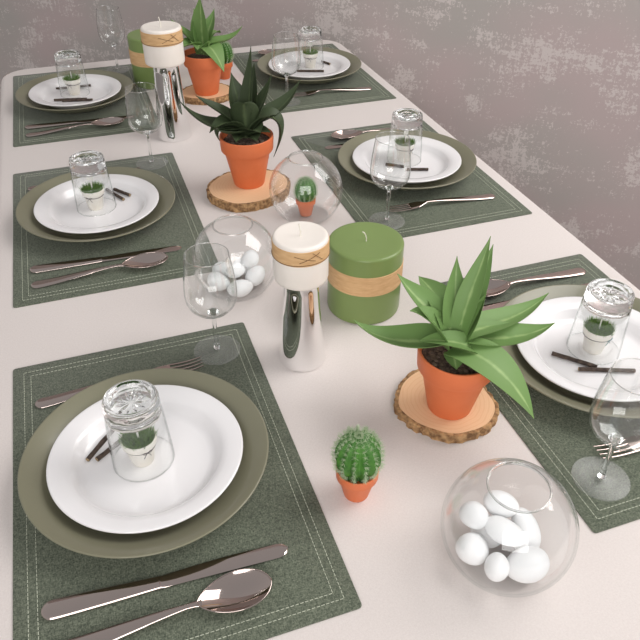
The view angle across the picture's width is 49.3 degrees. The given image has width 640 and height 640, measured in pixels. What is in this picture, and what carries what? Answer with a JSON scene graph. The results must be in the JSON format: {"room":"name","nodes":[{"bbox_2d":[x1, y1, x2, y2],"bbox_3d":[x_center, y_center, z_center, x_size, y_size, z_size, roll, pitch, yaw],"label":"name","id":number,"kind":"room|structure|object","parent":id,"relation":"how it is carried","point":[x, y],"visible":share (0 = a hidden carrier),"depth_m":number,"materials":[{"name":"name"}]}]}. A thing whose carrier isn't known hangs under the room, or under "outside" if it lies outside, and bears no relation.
{"room":"dining room","nodes":[
{"label":"dining room","id":0,"kind":"room"},
{"bbox_2d":[258,49,279,54],"bbox_3d":[-0.145,-0.788,2.060,0.078,0.012,0.045,-12,40,-16],"label":"bowl","id":1,"kind":"object","parent":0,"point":[265,51],"depth_m":2.07,"materials":[{"name":"metal"}]},
{"bbox_2d":[0,0,639,289],"bbox_3d":[-0.061,-1.694,1.853,6.100,3.200,0.120,14,40,17],"label":"wall","id":2,"kind":"structure","parent":0,"point":[545,93],"depth_m":2.25,"materials":[{"name":"paint"}]},
{"bbox_3d":[-0.242,0.545,1.626,8.500,0.050,9.000,-12,40,-15],"label":"floor","id":3,"kind":"structure","parent":0,"visible":0},
{"bbox_3d":[-0.073,0.124,1.519,0.990,0.746,2.148,-12,40,-15],"label":"dining table","id":4,"kind":"object","parent":3,"relation":"on","visible":0},
{"bbox_2d":[0,40,639,639],"bbox_3d":[-0.073,-0.055,1.379,1.063,0.300,2.219,-12,40,-15],"label":"tablecloth","id":5,"kind":"object","parent":4,"relation":"on","point":[390,544],"visible":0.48,"depth_m":0.94,"materials":[{"name":"fabric"}]},
{"bbox_2d":[13,64,156,146],"bbox_3d":[-0.607,-0.560,1.778,0.330,0.002,0.487,-12,40,-15],"label":"placemat","id":6,"kind":"object","parent":5,"relation":"on","point":[139,105],"visible":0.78,"depth_m":1.68,"materials":[{"name":"green fabric"}]},
{"bbox_2d":[15,70,132,113],"bbox_3d":[-0.614,-0.568,1.760,0.286,0.032,0.286,-12,40,-15],"label":"charger plate","id":7,"kind":"object","parent":6,"relation":"on","point":[21,94],"visible":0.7,"depth_m":1.76,"materials":[{"name":"green ceramic"}]},
{"bbox_2d":[28,74,120,108],"bbox_3d":[-0.614,-0.570,1.759,0.225,0.026,0.225,-12,40,-15],"label":"dinner plate","id":8,"kind":"object","parent":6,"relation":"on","point":[103,87],"visible":0.91,"depth_m":1.77,"materials":[{"name":"white ceramic"}]},
{"bbox_2d":[62,72,80,94],"bbox_3d":[-0.625,-0.600,1.763,0.049,0.056,0.050,6,38,7],"label":"potted grass","id":9,"kind":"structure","parent":8,"relation":"on","point":[72,81],"depth_m":1.75,"materials":[{"name":"white ceramic"}]},
{"bbox_2d":[54,49,89,97],"bbox_3d":[-0.624,-0.618,1.750,0.072,0.101,0.072,-20,42,-24],"label":"glass tumbler","id":10,"kind":"object","parent":8,"relation":"on","point":[69,57],"visible":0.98,"depth_m":1.71,"materials":[{"name":"clear glass"}]},
{"bbox_2d":[62,98,92,101],"bbox_3d":[-0.603,-0.547,1.736,0.074,0.006,0.006,-4,38,-5],"label":"twig","id":11,"kind":"object","parent":8,"relation":"on","point":[89,99],"visible":1,"depth_m":1.73,"materials":[{"name":"brown wood"}]},
{"bbox_2d":[26,117,123,136],"bbox_3d":[-0.568,-0.448,1.623,0.223,0.012,0.045,-12,40,-16],"label":"spoon","id":12,"kind":"object","parent":6,"relation":"on","point":[109,121],"visible":1,"depth_m":1.63,"materials":[{"name":"metal"}]},
{"bbox_2d":[91,117,123,125],"bbox_3d":[-0.500,-0.463,1.643,0.078,0.012,0.045,-12,40,-16],"label":"bowl","id":13,"kind":"object","parent":12,"relation":"on","point":[109,121],"depth_m":1.65,"materials":[{"name":"metal"}]},
{"bbox_2d":[25,115,133,128],"bbox_3d":[-0.568,-0.472,1.658,0.252,0.006,0.022,-10,39,-13],"label":"table knife","id":14,"kind":"object","parent":6,"relation":"on","point":[32,126],"visible":0.94,"depth_m":1.64,"materials":[{"name":"metal"}]},
{"bbox_2d":[96,5,124,68],"bbox_3d":[-0.567,-0.767,1.908,0.072,0.163,0.072,-12,40,-15],"label":"wine glass","id":15,"kind":"object","parent":6,"relation":"on","point":[113,45],"visible":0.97,"depth_m":1.92,"materials":[{"name":"clear glass"}]},
{"bbox_2d":[13,153,217,307],"bbox_3d":[-0.401,-0.193,1.309,0.330,0.002,0.487,-12,40,-15],"label":"placemat","id":16,"kind":"object","parent":5,"relation":"on","point":[181,225],"visible":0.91,"depth_m":1.22,"materials":[{"name":"green fabric"}]},
{"bbox_2d":[16,167,174,241],"bbox_3d":[-0.412,-0.208,1.300,0.286,0.032,0.286,-12,40,-15],"label":"charger plate","id":17,"kind":"object","parent":16,"relation":"on","point":[25,217],"visible":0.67,"depth_m":1.28,"materials":[{"name":"green ceramic"}]},
{"bbox_2d":[33,174,158,233],"bbox_3d":[-0.412,-0.210,1.299,0.225,0.026,0.225,-12,40,-15],"label":"dinner plate","id":18,"kind":"object","parent":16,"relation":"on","point":[56,209],"visible":0.95,"depth_m":1.30,"materials":[{"name":"white ceramic"}]},
{"bbox_2d":[79,176,104,210],"bbox_3d":[-0.421,-0.238,1.293,0.050,0.067,0.048,6,38,7],"label":"potted grass","id":19,"kind":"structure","parent":18,"relation":"on","point":[93,192],"depth_m":1.29,"materials":[{"name":"white ceramic"}]},
{"bbox_2d":[68,150,116,215],"bbox_3d":[-0.420,-0.253,1.283,0.072,0.101,0.072,-20,42,-24],"label":"glass tumbler","id":20,"kind":"object","parent":18,"relation":"on","point":[88,163],"visible":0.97,"depth_m":1.25,"materials":[{"name":"clear glass"}]},
{"bbox_2d":[105,188,124,200],"bbox_3d":[-0.396,-0.243,1.347,0.058,0.006,0.006,31,47,33],"label":"twig","id":21,"kind":"object","parent":18,"relation":"on","point":[106,189],"visible":0.98,"depth_m":1.34,"materials":[{"name":"brown wood"}]},
{"bbox_2d":[31,252,167,287],"bbox_3d":[-0.362,-0.081,1.155,0.223,0.012,0.045,-12,40,-16],"label":"spoon","id":22,"kind":"object","parent":16,"relation":"on","point":[149,259],"visible":1,"depth_m":1.16,"materials":[{"name":"metal"}]},
{"bbox_2d":[121,252,167,267],"bbox_3d":[-0.294,-0.096,1.174,0.078,0.012,0.045,-12,40,-16],"label":"bowl","id":23,"kind":"object","parent":22,"relation":"on","point":[149,259],"depth_m":1.18,"materials":[{"name":"metal"}]},
{"bbox_2d":[30,246,180,272],"bbox_3d":[-0.362,-0.105,1.189,0.252,0.006,0.022,-10,39,-13],"label":"table knife","id":24,"kind":"object","parent":16,"relation":"on","point":[65,264],"visible":1,"depth_m":1.18,"materials":[{"name":"metal"}]},
{"bbox_2d":[125,82,162,161],"bbox_3d":[-0.358,-0.399,1.438,0.072,0.163,0.072,-12,40,-15],"label":"wine glass","id":25,"kind":"object","parent":16,"relation":"on","point":[146,132],"visible":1,"depth_m":1.44,"materials":[{"name":"clear glass"}]},
{"bbox_2d":[125,93,162,134],"bbox_3d":[-0.358,-0.425,1.418,0.072,0.094,0.072,-12,40,-15],"label":"bowl","id":26,"kind":"object","parent":25,"relation":"on","point":[146,132],"depth_m":1.43,"materials":[{"name":"clear glass"}]},
{"bbox_2d":[127,29,154,89],"bbox_3d":[-0.439,-0.699,1.842,0.123,0.142,0.123,-12,40,-15],"label":"candle","id":27,"kind":"object","parent":5,"relation":"on","point":[142,72],"visible":0.41,"depth_m":1.81,"materials":[{"name":"wax"}]},
{"bbox_2d":[153,66,191,141],"bbox_3d":[-0.334,-0.491,1.557,0.080,0.166,0.080,-12,40,-15],"label":"candle holder","id":28,"kind":"object","parent":5,"relation":"on","point":[175,126],"visible":0.77,"depth_m":1.54,"materials":[{"name":"silver mirror"}]},
{"bbox_2d":[140,17,184,67],"bbox_3d":[-0.334,-0.593,1.477,0.089,0.093,0.089,-20,42,-24],"label":"candle","id":29,"kind":"object","parent":28,"relation":"on","point":[162,41],"visible":1,"depth_m":1.46,"materials":[{"name":"wax"}]},
{"bbox_2d":[13,322,361,639],"bbox_3d":[-0.193,0.178,0.835,0.330,0.002,0.487,-12,40,-15],"label":"placemat","id":30,"kind":"object","parent":5,"relation":"on","point":[312,583],"visible":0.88,"depth_m":0.75,"materials":[{"name":"green fabric"}]},
{"bbox_2d":[35,357,203,407],"bbox_3d":[-0.269,0.083,0.944,0.224,0.012,0.024,-13,40,-17],"label":"fork","id":31,"kind":"object","parent":30,"relation":"on","point":[47,401],"visible":0.59,"depth_m":0.93,"materials":[{"name":"metal"}]},
{"bbox_2d":[17,368,268,558],"bbox_3d":[-0.203,0.164,0.825,0.286,0.032,0.286,-12,40,-15],"label":"charger plate","id":32,"kind":"object","parent":30,"relation":"on","point":[37,503],"visible":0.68,"depth_m":0.79,"materials":[{"name":"green ceramic"}]},
{"bbox_2d":[46,385,242,533],"bbox_3d":[-0.203,0.163,0.823,0.225,0.026,0.225,-12,40,-15],"label":"dinner plate","id":33,"kind":"object","parent":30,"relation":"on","point":[207,439],"visible":0.86,"depth_m":0.81,"materials":[{"name":"white ceramic"}]},
{"bbox_2d":[86,429,114,461],"bbox_3d":[-0.264,0.147,0.849,0.006,0.006,0.063,14,40,17],"label":"twig","id":34,"kind":"object","parent":33,"relation":"on","point":[103,440],"visible":0.75,"depth_m":0.84,"materials":[{"name":"brown wood"}]},
{"bbox_2d":[95,439,119,461],"bbox_3d":[-0.250,0.153,0.841,0.006,0.006,0.048,25,44,28],"label":"twig","id":35,"kind":"object","parent":33,"relation":"on","point":[113,446],"visible":0.73,"depth_m":0.83,"materials":[{"name":"brown wood"}]},
{"bbox_2d":[116,425,157,466],"bbox_3d":[-0.210,0.144,0.814,0.049,0.056,0.050,-26,45,-30],"label":"potted grass","id":36,"kind":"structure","parent":33,"relation":"on","point":[139,446],"depth_m":0.81,"materials":[{"name":"white ceramic"}]},
{"bbox_2d":[102,379,174,481],"bbox_3d":[-0.210,0.125,0.801,0.072,0.101,0.072,-20,42,-24],"label":"glass tumbler","id":37,"kind":"object","parent":33,"relation":"on","point":[129,406],"visible":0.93,"depth_m":0.77,"materials":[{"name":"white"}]},
{"bbox_2d":[41,544,287,619],"bbox_3d":[-0.154,0.266,0.715,0.252,0.006,0.022,-10,39,-13],"label":"table knife","id":38,"kind":"object","parent":30,"relation":"on","point":[56,608],"visible":1,"depth_m":0.71,"materials":[{"name":"metal"}]},
{"bbox_2d":[68,568,271,639],"bbox_3d":[-0.154,0.290,0.680,0.223,0.012,0.045,-12,40,-16],"label":"spoon","id":39,"kind":"object","parent":30,"relation":"on","point":[237,590],"visible":1,"depth_m":0.69,"materials":[{"name":"metal"}]},
{"bbox_2d":[196,568,271,612],"bbox_3d":[-0.086,0.275,0.700,0.078,0.012,0.045,-12,40,-16],"label":"bowl","id":40,"kind":"object","parent":39,"relation":"on","point":[237,590],"depth_m":0.70,"materials":[{"name":"metal"}]},
{"bbox_2d":[183,242,236,349],"bbox_3d":[-0.148,-0.021,0.956,0.072,0.163,0.072,-12,40,-15],"label":"wine glass","id":41,"kind":"object","parent":30,"relation":"on","point":[212,312],"visible":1,"depth_m":0.96,"materials":[{"name":"clear glass"}]},
{"bbox_2d":[183,254,236,318],"bbox_3d":[-0.148,-0.048,0.935,0.072,0.094,0.072,-12,40,-15],"label":"bowl","id":42,"kind":"object","parent":41,"relation":"on","point":[212,312],"depth_m":0.94,"materials":[{"name":"clear glass"}]},
{"bbox_2d":[183,83,228,104],"bbox_3d":[-0.294,-0.583,1.798,0.139,0.015,0.124,-12,40,-15],"label":"wood slice","id":43,"kind":"object","parent":5,"relation":"on","point":[222,96],"visible":0.51,"depth_m":1.77,"materials":[{"name":"brown wood"}]},
{"bbox_2d":[171,0,241,95],"bbox_3d":[-0.269,-0.676,1.721,0.174,0.227,0.122,-12,40,-15],"label":"aloe","id":44,"kind":"object","parent":43,"relation":"on","point":[204,62],"visible":0.95,"depth_m":1.71,"materials":[{"name":"plant"}]},
{"bbox_2d":[184,47,220,95],"bbox_3d":[-0.289,-0.623,1.756,0.102,0.099,0.102,-12,40,-15],"label":"pot","id":45,"kind":"object","parent":44,"relation":"on","point":[204,68],"depth_m":1.72,"materials":[{"name":"ceramic"}]},
{"bbox_2d":[220,41,234,79],"bbox_3d":[-0.261,-0.705,1.882,0.065,0.103,0.066,11,39,14],"label":"potted cactus","id":46,"kind":"object","parent":5,"relation":"on","point":[228,55],"visible":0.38,"depth_m":1.87,"materials":[{"name":"plant"}]},
{"bbox_2d":[220,61,232,79],"bbox_3d":[-0.261,-0.682,1.900,0.049,0.045,0.049,-16,41,-19],"label":"pot","id":47,"kind":"object","parent":46,"relation":"on","point":[224,75],"depth_m":1.89,"materials":[{"name":"ceramic"}]},
{"bbox_2d":[192,214,273,301],"bbox_3d":[-0.133,-0.100,1.097,0.136,0.118,0.136,-31,47,-33],"label":"glass bowl","id":48,"kind":"object","parent":5,"relation":"on","point":[248,218],"visible":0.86,"depth_m":1.08,"materials":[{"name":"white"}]},
{"bbox_2d":[207,272,229,290],"bbox_3d":[-0.161,-0.061,1.105,0.035,0.030,0.034,3,38,4],"label":"pebble","id":49,"kind":"object","parent":48,"relation":"in","point":[217,281],"visible":0.99,"depth_m":1.09,"materials":[{"name":"white stone"}]},
{"bbox_2d":[212,261,231,276],"bbox_3d":[-0.158,-0.081,1.137,0.036,0.027,0.028,6,38,7],"label":"pebble","id":50,"kind":"object","parent":48,"relation":"in","point":[221,268],"visible":0.47,"depth_m":1.13,"materials":[{"name":"white stone"}]},
{"bbox_2d":[226,263,245,277],"bbox_3d":[-0.133,-0.078,1.111,0.036,0.022,0.026,-26,45,-29],"label":"pebble","id":51,"kind":"object","parent":48,"relation":"in","point":[239,270],"visible":1,"depth_m":1.10,"materials":[{"name":"white stone"}]},
{"bbox_2d":[227,279,252,296],"bbox_3d":[-0.126,-0.050,1.101,0.039,0.028,0.033,4,38,5],"label":"pebble","id":52,"kind":"object","parent":48,"relation":"in","point":[244,287],"visible":0.98,"depth_m":1.09,"materials":[{"name":"white stone"}]},
{"bbox_2d":[241,250,258,267],"bbox_3d":[-0.112,-0.097,1.119,0.030,0.023,0.029,-22,43,-26],"label":"pebble","id":53,"kind":"object","parent":48,"relation":"in","point":[250,258],"visible":1,"depth_m":1.11,"materials":[{"name":"white stone"}]},
{"bbox_2d":[245,266,264,285],"bbox_3d":[-0.105,-0.071,1.121,0.032,0.031,0.031,2,38,3],"label":"pebble","id":54,"kind":"object","parent":48,"relation":"in","point":[256,274],"visible":0.91,"depth_m":1.11,"materials":[{"name":"white stone"}]},
{"bbox_2d":[206,169,290,212],"bbox_3d":[-0.141,-0.261,1.384,0.168,0.017,0.150,-29,46,-32],"label":"wood slice","id":55,"kind":"object","parent":5,"relation":"on","point":[222,192],"visible":0.83,"depth_m":1.35,"materials":[{"name":"brown wood"}]},
{"bbox_2d":[179,47,299,188],"bbox_3d":[-0.136,-0.375,1.314,0.245,0.250,0.112,-12,40,-15],"label":"aloe","id":56,"kind":"object","parent":55,"relation":"on","point":[246,143],"visible":1,"depth_m":1.30,"materials":[{"name":"plant"}]},
{"bbox_2d":[219,128,273,188],"bbox_3d":[-0.140,-0.313,1.356,0.103,0.100,0.103,-12,40,-15],"label":"pot","id":57,"kind":"object","parent":56,"relation":"on","point":[247,153],"depth_m":1.32,"materials":[{"name":"ceramic"}]},
{"bbox_2d":[279,287,325,371],"bbox_3d":[-0.025,-0.002,0.955,0.067,0.139,0.067,-12,40,-15],"label":"candle holder","id":58,"kind":"object","parent":5,"relation":"on","point":[302,349],"visible":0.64,"depth_m":0.94,"materials":[{"name":"silver mirror"}]},
{"bbox_2d":[271,221,329,290],"bbox_3d":[-0.025,-0.088,0.888,0.075,0.078,0.075,-12,40,-15],"label":"candle","id":59,"kind":"object","parent":58,"relation":"on","point":[300,251],"visible":1,"depth_m":0.87,"materials":[{"name":"wax"}]},
{"bbox_2d":[269,150,342,223],"bbox_3d":[-0.026,-0.245,1.283,0.136,0.118,0.136,4,38,4],"label":"glass bowl","id":60,"kind":"object","parent":5,"relation":"on","point":[302,151],"visible":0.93,"depth_m":1.27,"materials":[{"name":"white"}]},
{"bbox_2d":[293,176,318,216],"bbox_3d":[-0.027,-0.231,1.292,0.050,0.078,0.050,-18,42,-22],"label":"potted cactus","id":61,"kind":"object","parent":60,"relation":"in","point":[305,188],"visible":1,"depth_m":1.28,"materials":[{"name":"plant"}]},
{"bbox_2d":[296,197,315,216],"bbox_3d":[-0.027,-0.213,1.306,0.038,0.034,0.038,12,40,15],"label":"pot","id":62,"kind":"object","parent":61,"relation":"on","point":[305,205],"depth_m":1.29,"materials":[{"name":"ceramic"}]},
{"bbox_2d":[232,44,395,112],"bbox_3d":[-0.038,-0.680,1.934,0.330,0.002,0.487,-12,40,-15],"label":"placemat","id":63,"kind":"object","parent":5,"relation":"on","point":[360,78],"visible":0.58,"depth_m":1.83,"materials":[{"name":"green fabric"}]},
{"bbox_2d":[271,31,300,91],"bbox_3d":[-0.083,-0.618,1.720,0.072,0.163,0.072,-12,40,-15],"label":"wine glass","id":64,"kind":"object","parent":63,"relation":"on","point":[286,74],"visible":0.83,"depth_m":1.72,"materials":[{"name":"clear glass"}]},
{"bbox_2d":[258,47,328,54],"bbox_3d":[-0.077,-0.803,2.079,0.223,0.012,0.045,-12,40,-16],"label":"spoon","id":65,"kind":"object","parent":63,"relation":"on","point":[265,51],"visible":0.4,"depth_m":2.07,"materials":[{"name":"metal"}]},
{"bbox_2d":[268,50,349,79],"bbox_3d":[-0.029,-0.695,1.922,0.225,0.026,0.225,-12,40,-15],"label":"dinner plate","id":66,"kind":"object","parent":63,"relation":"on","point":[288,62],"visible":0.92,"depth_m":1.94,"materials":[{"name":"white ceramic"}]},
{"bbox_2d":[303,42,317,67],"bbox_3d":[-0.026,-0.733,1.928,0.050,0.067,0.048,6,38,7],"label":"potted grass","id":67,"kind":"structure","parent":66,"relation":"on","point":[310,55],"depth_m":1.92,"materials":[{"name":"white ceramic"}]},
{"bbox_2d":[303,50,317,67],"bbox_3d":[-0.027,-0.723,1.937,0.042,0.040,0.042,6,38,7],"label":"pot","id":68,"kind":"object","parent":67,"relation":"on","point":[310,56],"depth_m":1.92,"materials":[{"name":"white ceramic"}]},
{"bbox_2d":[298,26,323,69],"bbox_3d":[-0.026,-0.748,1.919,0.072,0.101,0.072,-20,42,-24],"label":"glass tumbler","id":69,"kind":"object","parent":66,"relation":"on","point":[307,33],"visible":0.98,"depth_m":1.88,"materials":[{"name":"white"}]},
{"bbox_2d":[257,47,360,84],"bbox_3d":[-0.029,-0.694,1.923,0.286,0.032,0.286,-12,40,-15],"label":"charger plate","id":70,"kind":"object","parent":63,"relation":"on","point":[355,62],"visible":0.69,"depth_m":1.92,"materials":[{"name":"green ceramic"}]},
{"bbox_2d":[294,87,371,95],"bbox_3d":[0.029,-0.597,1.817,0.224,0.012,0.024,-10,39,-13],"label":"fork","id":71,"kind":"object","parent":63,"relation":"on","point":[357,88],"visible":0.92,"depth_m":1.81,"materials":[{"name":"metal"}]},
{"bbox_2d":[330,424,385,501],"bbox_3d":[0.042,0.160,0.777,0.065,0.103,0.066,4,38,5],"label":"potted cactus","id":72,"kind":"object","parent":5,"relation":"on","point":[358,454],"visible":1,"depth_m":0.76,"materials":[{"name":"plant"}]},
{"bbox_2d":[336,466,378,501],"bbox_3d":[0.042,0.182,0.795,0.049,0.045,0.049,-24,44,-28],"label":"pot","id":73,"kind":"object","parent":72,"relation":"on","point":[358,489],"depth_m":0.77,"materials":[{"name":"ceramic"}]},
{"bbox_2d":[327,222,403,324],"bbox_3d":[0.068,-0.078,1.058,0.114,0.132,0.114,-12,40,-15],"label":"candle","id":74,"kind":"object","parent":5,"relation":"on","point":[366,259],"visible":0.98,"depth_m":1.02,"materials":[{"name":"wax"}]},
{"bbox_2d":[291,121,531,237],"bbox_3d":[0.169,-0.311,1.463,0.330,0.002,0.487,-12,40,-15],"label":"placemat","id":75,"kind":"object","parent":5,"relation":"on","point":[364,201],"visible":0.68,"depth_m":1.36,"materials":[{"name":"green fabric"}]},
{"bbox_2d":[331,127,395,139],"bbox_3d":[0.130,-0.435,1.609,0.223,0.012,0.045,-12,40,-16],"label":"spoon","id":76,"kind":"object","parent":75,"relation":"on","point":[341,134],"visible":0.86,"depth_m":1.60,"materials":[{"name":"metal"}]},
{"bbox_2d":[331,130,362,139],"bbox_3d":[0.062,-0.419,1.589,0.078,0.012,0.045,-12,40,-16],"label":"bowl","id":77,"kind":"object","parent":76,"relation":"on","point":[341,134],"depth_m":1.60,"materials":[{"name":"metal"}]},
{"bbox_2d":[370,131,410,219],"bbox_3d":[0.125,-0.248,1.248,0.072,0.163,0.072,-12,40,-15],"label":"wine glass","id":78,"kind":"object","parent":75,"relation":"on","point":[389,188],"visible":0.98,"depth_m":1.25,"materials":[{"name":"clear glass"}]},
{"bbox_2d":[370,139,410,190],"bbox_3d":[0.125,-0.275,1.227,0.072,0.094,0.072,-12,40,-15],"label":"bowl","id":79,"kind":"object","parent":78,"relation":"on","point":[389,187],"depth_m":1.24,"materials":[{"name":"clear glass"}]},
{"bbox_2d":[352,135,461,183],"bbox_3d":[0.180,-0.328,1.453,0.225,0.026,0.225,-12,40,-15],"label":"dinner plate","id":80,"kind":"object","parent":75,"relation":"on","point":[441,160],"visible":0.89,"depth_m":1.47,"materials":[{"name":"white ceramic"}]},
{"bbox_2d":[387,108,422,166],"bbox_3d":[0.178,-0.380,1.449,0.072,0.101,0.072,-20,42,-24],"label":"glass tumbler","id":81,"kind":"object","parent":80,"relation":"on","point":[404,119],"visible":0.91,"depth_m":1.41,"materials":[{"name":"clear glass"}]},
{"bbox_2d":[394,131,415,161],"bbox_3d":[0.178,-0.366,1.459,0.050,0.067,0.048,-27,45,-30],"label":"potted grass","id":82,"kind":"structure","parent":80,"relation":"on","point":[404,152],"depth_m":1.45,"materials":[{"name":"white ceramic"}]},
{"bbox_2d":[407,168,427,170],"bbox_3d":[0.201,-0.310,1.437,0.044,0.006,0.007,0,38,0],"label":"twig","id":83,"kind":"object","parent":80,"relation":"on","point":[408,169],"visible":0.98,"depth_m":1.43,"materials":[{"name":"brown wood"}]},
{"bbox_2d":[338,129,476,189],"bbox_3d":[0.180,-0.327,1.454,0.286,0.032,0.286,-12,40,-15],"label":"charger plate","id":84,"kind":"object","parent":75,"relation":"on","point":[345,153],"visible":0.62,"depth_m":1.45,"materials":[{"name":"green ceramic"}]},
{"bbox_2d":[389,194,494,211],"bbox_3d":[0.236,-0.229,1.346,0.224,0.012,0.024,-10,39,-13],"label":"fork","id":85,"kind":"object","parent":75,"relation":"on","point":[413,205],"visible":0.98,"depth_m":1.34,"materials":[{"name":"metal"}]},
{"bbox_2d":[393,369,499,443],"bbox_3d":[0.162,0.108,0.916,0.133,0.013,0.134,-12,40,-15],"label":"wood slice","id":86,"kind":"object","parent":5,"relation":"on","point":[410,405],"visible":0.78,"depth_m":0.89,"materials":[{"name":"brown wood"}]},
{"bbox_2d":[353,236,554,419],"bbox_3d":[0.171,0.000,0.865,0.226,0.221,0.178,13,40,16],"label":"aloe","id":87,"kind":"object","parent":86,"relation":"on","point":[460,351],"visible":1,"depth_m":0.83,"materials":[{"name":"plant"}]},
{"bbox_2d":[417,348,489,419],"bbox_3d":[0.167,0.073,0.875,0.098,0.095,0.098,-12,40,-15],"label":"pot","id":88,"kind":"object","parent":87,"relation":"attached to","point":[452,388],"depth_m":0.84,"materials":[{"name":"ceramic"}]},
{"bbox_2d":[440,458,579,597],"bbox_3d":[0.192,0.206,0.707,0.136,0.118,0.136,4,38,4],"label":"glass bowl","id":89,"kind":"object","parent":5,"relation":"on","point":[512,461],"visible":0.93,"depth_m":0.69,"materials":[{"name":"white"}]},
{"bbox_2d":[455,532,488,565],"bbox_3d":[0.157,0.236,0.721,0.035,0.036,0.038,3,38,4],"label":"pebble","id":90,"kind":"object","parent":89,"relation":"in","point":[472,548],"visible":1,"depth_m":0.71,"materials":[{"name":"white stone"}]},
{"bbox_2d":[459,501,488,528],"bbox_3d":[0.162,0.204,0.732,0.029,0.026,0.031,-29,47,-32],"label":"pebble","id":91,"kind":"object","parent":89,"relation":"in","point":[473,514],"visible":1,"depth_m":0.72,"materials":[{"name":"white stone"}]},
{"bbox_2d":[470,514,499,547],"bbox_3d":[0.180,0.226,0.748,0.038,0.027,0.037,6,38,7],"label":"pebble","id":92,"kind":"object","parent":89,"relation":"in","point":[492,544],"visible":0.2,"depth_m":0.73,"materials":[{"name":"white stone"}]},
{"bbox_2d":[484,552,509,581],"bbox_3d":[0.176,0.247,0.697,0.025,0.025,0.031,3,38,3],"label":"pebble","id":93,"kind":"object","parent":89,"relation":"in","point":[496,566],"visible":1,"depth_m":0.69,"materials":[{"name":"white stone"}]},
{"bbox_2d":[483,490,518,517],"bbox_3d":[0.193,0.196,0.743,0.038,0.027,0.028,6,38,8],"label":"pebble","id":94,"kind":"object","parent":89,"relation":"in","point":[505,498],"visible":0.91,"depth_m":0.73,"materials":[{"name":"white stone"}]},
{"bbox_2d":[485,515,525,546],"bbox_3d":[0.191,0.219,0.720,0.043,0.022,0.030,9,39,11],"label":"pebble","id":95,"kind":"object","parent":89,"relation":"in","point":[502,530],"visible":1,"depth_m":0.71,"materials":[{"name":"white stone"}]},
{"bbox_2d":[511,507,540,549],"bbox_3d":[0.218,0.225,0.742,0.032,0.036,0.044,-3,38,-4],"label":"pebble","id":96,"kind":"object","parent":89,"relation":"in","point":[528,524],"visible":0.66,"depth_m":0.73,"materials":[{"name":"white stone"}]},
{"bbox_2d":[507,546,549,582],"bbox_3d":[0.212,0.251,0.714,0.049,0.031,0.038,-18,41,-22],"label":"pebble","id":97,"kind":"object","parent":89,"relation":"in","point":[528,564],"visible":0.96,"depth_m":0.70,"materials":[{"name":"white stone"}]},
{"bbox_2d":[441,254,639,532],"bbox_3d":[0.377,0.060,0.989,0.330,0.002,0.487,-12,40,-15],"label":"placemat","id":98,"kind":"object","parent":5,"relation":"on","point":[560,436],"visible":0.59,"depth_m":0.87,"materials":[{"name":"green fabric"}]},
{"bbox_2d":[482,283,588,310],"bbox_3d":[0.338,-0.035,1.103,0.252,0.006,0.022,-10,39,-13],"label":"table knife","id":99,"kind":"object","parent":98,"relation":"on","point":[502,303],"visible":0.1,"depth_m":1.09,"materials":[{"name":"metal"}]},
{"bbox_2d":[486,267,585,296],"bbox_3d":[0.338,-0.063,1.135,0.223,0.012,0.045,-12,40,-16],"label":"spoon","id":100,"kind":"object","parent":98,"relation":"on","point":[496,286],"visible":0.63,"depth_m":1.13,"materials":[{"name":"metal"}]},
{"bbox_2d":[486,279,510,296],"bbox_3d":[0.270,-0.048,1.115,0.078,0.012,0.045,-12,40,-16],"label":"bowl","id":101,"kind":"object","parent":100,"relation":"on","point":[496,286],"depth_m":1.12,"materials":[{"name":"metal"}]},
{"bbox_2d":[501,284,639,418],"bbox_3d":[0.387,0.045,0.980,0.286,0.032,0.286,-12,40,-15],"label":"charger plate","id":102,"kind":"object","parent":98,"relation":"on","point":[631,410],"visible":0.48,"depth_m":0.93,"materials":[{"name":"green ceramic"}]},
{"bbox_2d":[517,297,639,401],"bbox_3d":[0.387,0.043,0.979,0.225,0.026,0.225,-12,40,-15],"label":"dinner plate","id":103,"kind":"object","parent":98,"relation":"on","point":[561,311],"visible":0.74,"depth_m":0.98,"materials":[{"name":"white ceramic"}]},
{"bbox_2d":[551,351,597,366],"bbox_3d":[0.353,0.056,0.969,0.062,0.006,0.006,18,41,22],"label":"twig","id":104,"kind":"object","parent":103,"relation":"on","point":[556,354],"visible":1,"depth_m":0.97,"materials":[{"name":"brown wood"}]},
{"bbox_2d":[582,314,617,354],"bbox_3d":[0.388,0.019,0.976,0.049,0.056,0.050,-26,45,-30],"label":"potted grass","id":105,"kind":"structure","parent":103,"relation":"on","point":[598,332],"depth_m":0.97,"materials":[{"name":"white ceramic"}]},
{"bbox_2d":[566,278,634,364],"bbox_3d":[0.389,0.000,0.963,0.072,0.101,0.072,-20,42,-24],"label":"glass tumbler","id":106,"kind":"object","parent":103,"relation":"on","point":[603,297],"visible":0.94,"depth_m":0.93,"materials":[{"name":"clear glass"}]},
{"bbox_2d":[578,367,635,372],"bbox_3d":[0.392,0.068,0.953,0.076,0.006,0.007,2,38,2],"label":"twig","id":107,"kind":"object","parent":103,"relation":"on","point":[593,369],"visible":0.94,"depth_m":0.95,"materials":[{"name":"brown wood"}]},
{"bbox_2d":[588,358,639,478],"bbox_3d":[0.332,0.123,0.774,0.072,0.163,0.072,-12,40,-15],"label":"wine glass","id":108,"kind":"object","parent":98,"relation":"on","point":[615,438],"visible":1,"depth_m":0.78,"materials":[{"name":"clear glass"}]},
{"bbox_2d":[588,369,639,450],"bbox_3d":[0.332,0.096,0.753,0.072,0.094,0.072,-12,40,-15],"label":"bowl","id":109,"kind":"object","parent":108,"relation":"on","point":[615,438],"depth_m":0.78,"materials":[{"name":"clear glass"}]},
{"bbox_2d":[593,435,639,458],"bbox_3d":[0.445,0.142,0.872,0.224,0.012,0.024,-10,39,-13],"label":"fork","id":110,"kind":"object","parent":98,"relation":"on","point":[633,442],"visible":0.73,"depth_m":0.85,"materials":[{"name":"metal"}]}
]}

